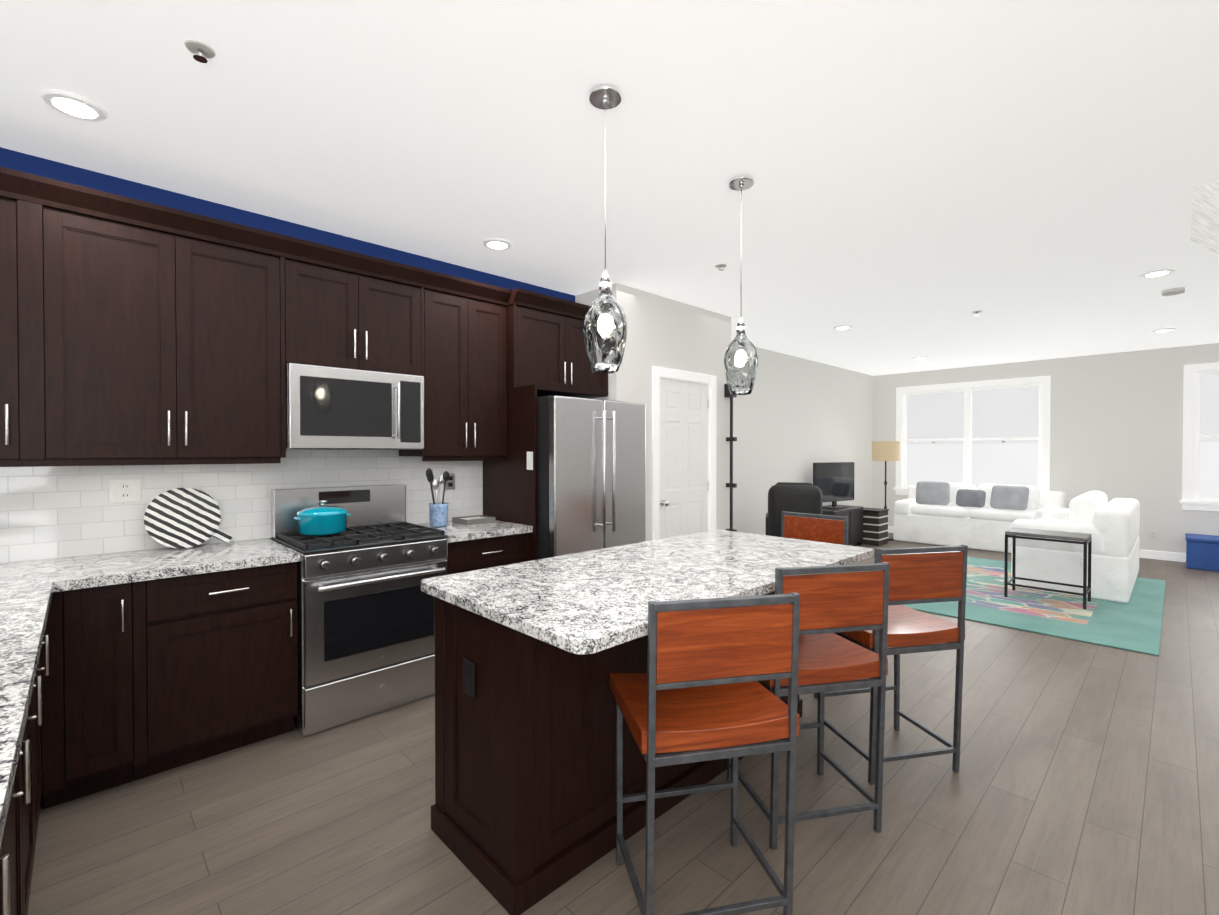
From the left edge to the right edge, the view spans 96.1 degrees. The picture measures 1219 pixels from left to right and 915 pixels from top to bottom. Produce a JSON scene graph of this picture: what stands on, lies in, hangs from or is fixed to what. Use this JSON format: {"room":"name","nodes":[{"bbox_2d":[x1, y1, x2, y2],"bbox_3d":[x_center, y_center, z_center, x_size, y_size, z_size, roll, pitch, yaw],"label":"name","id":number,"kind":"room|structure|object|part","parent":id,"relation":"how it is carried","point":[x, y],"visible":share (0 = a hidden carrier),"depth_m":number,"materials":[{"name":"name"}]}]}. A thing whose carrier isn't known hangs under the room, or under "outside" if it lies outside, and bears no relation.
{"room":"kitchen and living room","nodes":[
{"label":"kitchen and living room","id":0,"kind":"room"},
{"bbox_2d":[0,147,575,759],"bbox_3d":[-1.724,-0.001,3.377,4.080,2.730,0.100,-1,1,-44],"label":"wall","id":1,"kind":"structure","parent":0,"point":[10,159],"depth_m":2.99,"materials":[{"name":"blue paint"}]},
{"bbox_2d":[0,167,51,462],"bbox_3d":[-2.603,-0.560,2.210,0.457,1.135,0.347,-1,1,-44],"label":"upper cabinet","id":2,"kind":"object","parent":1,"relation":"attached to","point":[23,196],"depth_m":2.20,"materials":[{"name":"wood"}]},
{"bbox_2d":[109,479,141,502],"bbox_3d":[-2.362,0.162,2.672,0.120,0.115,0.008,-1,1,-44],"label":"outlet","id":3,"kind":"object","parent":1,"relation":"attached to","point":[124,490],"visible":1,"depth_m":2.67,"materials":[{"name":"white plastic"}]},
{"bbox_2d":[48,179,287,462],"bbox_3d":[-2.148,-0.565,2.648,0.945,1.135,0.347,-1,1,-44],"label":"upper cabinet","id":4,"kind":"object","parent":1,"relation":"attached to","point":[156,349],"depth_m":2.50,"materials":[{"name":"wood"}]},
{"bbox_2d":[288,236,419,375],"bbox_3d":[-1.542,-0.820,3.229,0.740,0.640,0.347,-1,1,-44],"label":"upper cabinet","id":5,"kind":"object","parent":1,"relation":"attached to","point":[347,309],"depth_m":3.07,"materials":[{"name":"wood"}]},
{"bbox_2d":[285,363,423,449],"bbox_3d":[-1.503,-0.269,3.196,0.730,0.445,0.434,-1,1,-44],"label":"microwave","id":6,"kind":"object","parent":5,"relation":"attached to","point":[330,408],"visible":0.92,"depth_m":3.04,"materials":[{"name":"silver metal"}]},
{"bbox_2d":[445,473,454,489],"bbox_3d":[-1.123,0.169,3.866,0.075,0.115,0.008,-1,1,-44],"label":"outlet","id":7,"kind":"object","parent":1,"relation":"attached to","point":[450,483],"visible":0.88,"depth_m":3.87,"materials":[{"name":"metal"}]},
{"bbox_2d":[396,268,519,458],"bbox_3d":[-1.018,-0.577,3.688,0.647,1.135,0.417,-1,1,-44],"label":"upper cabinet","id":8,"kind":"object","parent":1,"relation":"attached to","point":[470,330],"depth_m":3.59,"materials":[{"name":"wood"}]},
{"bbox_2d":[520,289,607,398],"bbox_3d":[-0.476,-0.818,4.208,0.898,0.665,0.417,-1,1,-44],"label":"upper cabinet","id":9,"kind":"object","parent":1,"relation":"attached to","point":[554,360],"depth_m":3.99,"materials":[{"name":"wood"}]},
{"bbox_2d":[576,288,603,399],"bbox_3d":[-0.117,-0.014,4.578,0.100,2.730,0.360,-1,1,-44],"label":"wall","id":10,"kind":"structure","parent":0,"point":[586,298],"depth_m":4.55,"materials":[{"name":"grey paint"}]},
{"bbox_2d":[0,0,1218,375],"bbox_3d":[3.165,-1.864,3.241,11.200,1.000,7.350,-1,1,-44],"label":"ceiling","id":11,"kind":"structure","parent":0,"point":[1030,180],"depth_m":2.36,"materials":[{"name":"white paint"}]},
{"bbox_2d":[39,89,107,121],"bbox_3d":[-2.051,-1.344,2.102,0.189,0.013,0.189,0,1,37],"label":"recessed light","id":12,"kind":"object","parent":11,"relation":"in","point":[73,105],"depth_m":2.08,"materials":[{"name":"white plastic"}]},
{"bbox_2d":[482,238,511,249],"bbox_3d":[-0.717,-1.360,3.499,0.189,0.013,0.189,1,1,40],"label":"recessed light","id":13,"kind":"object","parent":11,"relation":"in","point":[491,243],"depth_m":3.47,"materials":[{"name":"white plastic"}]},
{"bbox_2d":[583,84,626,373],"bbox_3d":[-0.015,-0.835,2.042,0.164,1.030,0.164,-1,1,-44],"label":"pendant light","id":14,"kind":"object","parent":11,"relation":"hanging from","point":[605,329],"visible":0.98,"depth_m":2.00,"materials":[{"name":"clear glass"}]},
{"bbox_3d":[-0.015,-0.470,2.046,0.164,0.301,0.164,-1,1,-44],"label":"pendant glass","id":15,"kind":"part","parent":14,"relation":"part of","materials":[{"name":"clear glass"}]},
{"bbox_2d":[724,175,757,394],"bbox_3d":[0.647,-0.835,2.695,0.164,1.045,0.164,-1,1,-44],"label":"pendant light","id":16,"kind":"object","parent":11,"relation":"hanging from","point":[740,362],"visible":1,"depth_m":2.65,"materials":[{"name":"clear glass"}]},
{"bbox_3d":[0.647,-0.463,2.699,0.164,0.301,0.164,-1,1,-44],"label":"pendant glass","id":17,"kind":"part","parent":16,"relation":"part of","materials":[{"name":"clear glass"}]},
{"bbox_2d":[834,325,851,329],"bbox_3d":[2.495,-1.387,5.858,0.189,0.013,0.189,0,1,7],"label":"recessed light","id":18,"kind":"object","parent":11,"relation":"in","point":[843,327],"depth_m":5.82,"materials":[{"name":"white plastic"}]},
{"bbox_2d":[913,356,927,358],"bbox_3d":[4.390,-1.408,7.740,0.189,0.013,0.189,0,1,7],"label":"recessed light","id":19,"kind":"object","parent":11,"relation":"in","point":[920,357],"depth_m":7.68,"materials":[{"name":"white"}]},
{"bbox_2d":[1139,268,1175,277],"bbox_3d":[4.067,-1.367,4.068,0.189,0.013,0.189,0,1,7],"label":"recessed light","id":20,"kind":"object","parent":11,"relation":"in","point":[1160,272],"depth_m":4.05,"materials":[{"name":"white plastic"}]},
{"bbox_2d":[1152,328,1175,331],"bbox_3d":[6.047,-1.388,5.977,0.189,0.013,0.189,0,1,7],"label":"recessed light","id":21,"kind":"object","parent":11,"relation":"in","point":[1163,329],"depth_m":5.96,"materials":[{"name":"white plastic"}]},
{"bbox_2d":[1161,287,1184,295],"bbox_3d":[4.627,-1.361,4.497,0.140,0.034,0.140,-1,1,-44],"label":"smoke detector","id":22,"kind":"object","parent":11,"relation":"attached to","point":[1173,291],"visible":1,"depth_m":4.46,"materials":[{"name":"white plastic"}]},
{"bbox_2d":[27,532,1218,914],"bbox_3d":[3.165,1.391,3.278,11.200,0.050,7.350,-1,1,-44],"label":"floor","id":23,"kind":"structure","parent":0,"point":[1083,780],"depth_m":2.10,"materials":[{"name":"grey wood"}]},
{"bbox_2d":[0,539,300,914],"bbox_3d":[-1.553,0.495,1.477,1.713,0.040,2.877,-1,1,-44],"label":"base cabinet","id":24,"kind":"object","parent":23,"relation":"on","point":[124,667],"depth_m":2.27,"materials":[{"name":"brown wood"}]},
{"bbox_2d":[144,488,232,548],"bbox_3d":[-2.151,0.307,2.806,0.358,0.305,0.090,-1,1,-44],"label":"marble board","id":25,"kind":"object","parent":24,"relation":"on","point":[179,518],"visible":0.98,"depth_m":2.78,"materials":[{"name":"multicoloured stone"}]},
{"bbox_2d":[271,484,447,736],"bbox_3d":[-1.403,0.770,3.114,0.755,1.186,0.697,-1,1,-44],"label":"range","id":26,"kind":"object","parent":23,"relation":"on","point":[366,621],"depth_m":2.91,"materials":[{"name":"silver metal"}]},
{"bbox_3d":[-1.599,0.331,3.057,0.276,0.182,0.254,-1,1,-44],"label":"dutch oven","id":27,"kind":"part","parent":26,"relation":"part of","materials":[{"name":"teal metal"}]},
{"bbox_2d":[445,535,531,574],"bbox_3d":[-0.954,0.925,3.642,0.600,0.868,0.597,-1,1,-44],"label":"base cabinet","id":28,"kind":"object","parent":23,"relation":"on","point":[476,554],"depth_m":3.42,"materials":[{"name":"wood"}]},
{"bbox_2d":[413,519,531,542],"bbox_3d":[-0.942,0.471,3.624,0.604,0.040,0.632,-1,1,-44],"label":"countertop","id":29,"kind":"structure","parent":28,"relation":"on","point":[457,533],"depth_m":3.49,"materials":[{"name":"grey stone"}]},
{"bbox_2d":[426,468,448,526],"bbox_3d":[-1.123,0.259,3.584,0.165,0.384,0.153,-1,1,-44],"label":"utensil crock","id":30,"kind":"object","parent":29,"relation":"on","point":[438,514],"visible":1,"depth_m":3.54,"materials":[{"name":"blue ceramic"}]},
{"bbox_2d":[452,515,495,524],"bbox_3d":[-0.938,0.432,3.792,0.220,0.034,0.200,-1,1,-44],"label":"tray","id":31,"kind":"object","parent":29,"relation":"on","point":[472,520],"visible":1,"depth_m":3.75,"materials":[{"name":"white plastic"}]},
{"bbox_2d":[537,395,645,559],"bbox_3d":[-0.295,0.467,4.047,0.866,1.771,0.867,-1,1,-44],"label":"fridge","id":32,"kind":"object","parent":23,"relation":"on","point":[591,474],"visible":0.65,"depth_m":3.68,"materials":[{"name":"silver metal"}]},
{"bbox_2d":[431,594,802,914],"bbox_3d":[0.243,0.927,2.392,1.814,0.892,0.774,-1,1,-44],"label":"kitchen island","id":33,"kind":"object","parent":23,"relation":"on","point":[523,813],"depth_m":1.81,"materials":[{"name":"brown wood"}]},
{"bbox_2d":[463,658,474,698],"bbox_3d":[-0.474,0.742,1.840,0.008,0.115,0.075,-1,1,-44],"label":"outlet","id":34,"kind":"object","parent":33,"relation":"attached to","point":[469,678],"visible":1,"depth_m":1.83,"materials":[{"name":"black plastic"}]},
{"bbox_2d":[421,530,872,657],"bbox_3d":[0.292,0.464,2.336,1.890,0.036,0.925,-1,1,-44],"label":"island countertop","id":35,"kind":"structure","parent":33,"relation":"on","point":[585,604],"depth_m":1.97,"materials":[{"name":"white stone"}]},
{"bbox_2d":[609,593,799,914],"bbox_3d":[0.275,0.882,1.730,0.470,0.999,0.468,0,1,-12],"label":"stool","id":36,"kind":"object","parent":23,"relation":"on","point":[697,692],"visible":1,"depth_m":1.54,"materials":[{"name":"wood"}]},
{"bbox_2d":[765,482,822,536],"bbox_3d":[2.171,0.808,6.454,0.640,1.038,0.595,0,1,16],"label":"leather armchair","id":37,"kind":"object","parent":23,"relation":"on","point":[796,497],"visible":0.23,"depth_m":6.20,"materials":[{"name":"black leather"}]},
{"bbox_2d":[727,562,889,849],"bbox_3d":[0.745,0.877,2.156,0.470,0.999,0.468,0,1,-12],"label":"stool","id":38,"kind":"object","parent":23,"relation":"on","point":[834,599],"visible":0.65,"depth_m":1.96,"materials":[{"name":"metal"}]},
{"bbox_2d":[781,511,847,697],"bbox_3d":[1.157,0.863,3.386,0.468,0.999,0.470,-1,1,-44],"label":"stool","id":39,"kind":"object","parent":23,"relation":"on","point":[818,528],"visible":0.15,"depth_m":3.51,"materials":[{"name":"wood"}]},
{"bbox_2d":[822,505,862,545],"bbox_3d":[3.276,1.021,7.987,1.000,0.578,0.458,-1,1,-44],"label":"tv stand","id":40,"kind":"object","parent":23,"relation":"on","point":[854,514],"visible":0.44,"depth_m":7.90,"materials":[{"name":"grey wood"}]},
{"bbox_2d":[813,462,853,508],"bbox_3d":[3.277,0.400,7.979,0.905,0.660,0.249,-1,1,-44],"label":"television","id":41,"kind":"object","parent":40,"relation":"on","point":[833,482],"visible":0.79,"depth_m":7.96,"materials":[{"name":"black plastic"}]},
{"bbox_2d":[862,507,888,545],"bbox_3d":[3.983,1.046,8.362,0.400,0.517,0.400,-1,1,-44],"label":"side table","id":42,"kind":"object","parent":23,"relation":"on","point":[875,526],"visible":0.67,"depth_m":8.19,"materials":[{"name":"black wood"}]},
{"bbox_2d":[872,441,899,540],"bbox_3d":[4.386,0.523,8.703,0.400,1.558,0.400,-1,1,-44],"label":"floor lamp","id":43,"kind":"object","parent":23,"relation":"on","point":[885,451],"visible":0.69,"depth_m":8.54,"materials":[{"name":"beige fabric"}]},
{"bbox_2d":[824,545,967,784],"bbox_3d":[1.272,0.873,2.532,0.470,0.999,0.468,0,1,-12],"label":"stool","id":44,"kind":"object","parent":23,"relation":"on","point":[919,575],"visible":0.65,"depth_m":2.34,"materials":[{"name":"metal"}]},
{"bbox_2d":[904,557,1165,655],"bbox_3d":[4.075,1.332,5.648,3.100,0.011,2.300,-1,1,-44],"label":"rug","id":45,"kind":"object","parent":23,"relation":"on","point":[1134,623],"visible":0.42,"depth_m":4.79,"materials":[{"name":"teal fabric"}]},
{"bbox_2d":[1004,528,1091,609],"bbox_3d":[4.111,1.017,5.145,0.382,0.626,0.592,-1,1,-44],"label":"console table","id":46,"kind":"object","parent":45,"relation":"on","point":[1044,535],"visible":1,"depth_m":5.07,"materials":[{"name":"black metal"}]},
{"bbox_2d":[1010,490,1139,602],"bbox_3d":[5.103,0.853,5.981,1.950,0.936,0.920,-1,1,-44],"label":"loveseat","id":47,"kind":"object","parent":45,"relation":"on","point":[1112,527],"visible":0.81,"depth_m":5.31,"materials":[{"name":"white fabric"}]},
{"bbox_2d":[1185,533,1218,570],"bbox_3d":[7.534,1.146,6.264,0.500,0.368,1.310,-1,1,-44],"label":"storage box","id":48,"kind":"object","parent":23,"relation":"on","point":[1202,552],"visible":0.98,"depth_m":6.48,"materials":[{"name":"blue plastic"}]},
{"bbox_2d":[604,283,735,540],"bbox_3d":[0.596,-0.018,4.919,1.600,2.730,0.100,-1,1,-44],"label":"wall","id":49,"kind":"structure","parent":0,"point":[664,332],"depth_m":4.77,"materials":[{"name":"grey paint"}]},
{"bbox_2d":[659,378,708,538],"bbox_3d":[0.686,0.326,4.938,0.743,2.030,0.113,-1,1,-44],"label":"door","id":50,"kind":"structure","parent":49,"relation":"in","point":[683,477],"depth_m":4.94,"materials":[{"name":"white wood"}]},
{"bbox_2d":[652,366,716,539],"bbox_3d":[0.656,0.286,4.968,0.910,2.120,0.114,-1,1,-44],"label":"door frame","id":51,"kind":"structure","parent":49,"relation":"attached to","point":[658,373],"depth_m":4.85,"materials":[{"name":"white wood"}]},
{"bbox_2d":[724,384,736,531],"bbox_3d":[1.191,0.037,5.354,0.100,1.510,0.100,-1,1,-44],"label":"wall rack","id":52,"kind":"object","parent":49,"relation":"attached to","point":[731,439],"visible":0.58,"depth_m":5.34,"materials":[{"name":"black metal"}]},
{"bbox_2d":[733,347,875,534],"bbox_3d":[2.629,-0.051,7.781,5.500,2.730,0.100,-1,1,-44],"label":"wall","id":53,"kind":"structure","parent":0,"point":[798,413],"depth_m":7.69,"materials":[{"name":"grey paint"}]},
{"bbox_2d":[893,483,1065,552],"bbox_3d":[5.407,0.844,8.107,0.900,0.906,2.000,-1,1,-44],"label":"sofa","id":54,"kind":"object","parent":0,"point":[985,527],"depth_m":7.92,"materials":[{"name":"white fabric"}]},
{"bbox_2d":[916,481,949,504],"bbox_3d":[4.882,0.537,8.278,0.441,0.347,0.195,0,1,37],"label":"sofa pillow","id":55,"kind":"object","parent":54,"relation":"on","point":[927,492],"depth_m":8.23,"materials":[{"name":"grey fabric"}]},
{"bbox_2d":[956,489,985,507],"bbox_3d":[5.231,0.591,7.934,0.167,0.251,0.360,-1,1,-44],"label":"sofa pillow","id":56,"kind":"object","parent":54,"relation":"on","point":[964,497],"depth_m":7.88,"materials":[{"name":"grey fabric"}]},
{"bbox_2d":[990,485,1028,509],"bbox_3d":[5.545,0.554,7.600,0.189,0.328,0.441,0,1,-35],"label":"sofa pillow","id":57,"kind":"object","parent":54,"relation":"on","point":[1009,497],"depth_m":7.55,"materials":[{"name":"grey fabric"}]},
{"bbox_2d":[872,343,1218,553],"bbox_3d":[7.119,-0.044,7.157,0.100,2.730,7.230,-1,1,-44],"label":"wall","id":58,"kind":"structure","parent":0,"point":[1116,425],"depth_m":7.39,"materials":[{"name":"grey paint"}]},
{"bbox_2d":[893,376,1050,494],"bbox_3d":[5.640,-0.273,8.646,0.160,1.825,2.110,-1,1,-44],"label":"window","id":59,"kind":"structure","parent":58,"relation":"in","point":[979,433],"depth_m":8.61,"materials":[{"name":"white painted wood"},{"name":"glass"}]},
{"bbox_2d":[888,526,1185,561],"bbox_3d":[7.120,1.267,7.089,0.014,0.110,7.150,-1,1,-44],"label":"baseboard","id":60,"kind":"structure","parent":58,"relation":"attached to","point":[1167,556],"depth_m":7.07,"materials":[{"name":"white wood"}]},
{"bbox_2d":[1149,531,1156,539],"bbox_3d":[7.076,1.012,7.135,0.008,0.115,0.075,-1,1,-44],"label":"outlet","id":61,"kind":"object","parent":58,"relation":"attached to","point":[1152,535],"visible":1,"depth_m":7.13,"materials":[{"name":"white plastic"}]},
{"bbox_2d":[1180,362,1218,510],"bbox_3d":[7.653,-0.249,6.558,0.160,1.825,1.130,-1,1,-44],"label":"window","id":62,"kind":"structure","parent":58,"relation":"in","point":[1200,482],"depth_m":6.87,"materials":[{"name":"white painted wood"},{"name":"glass"}]}
]}

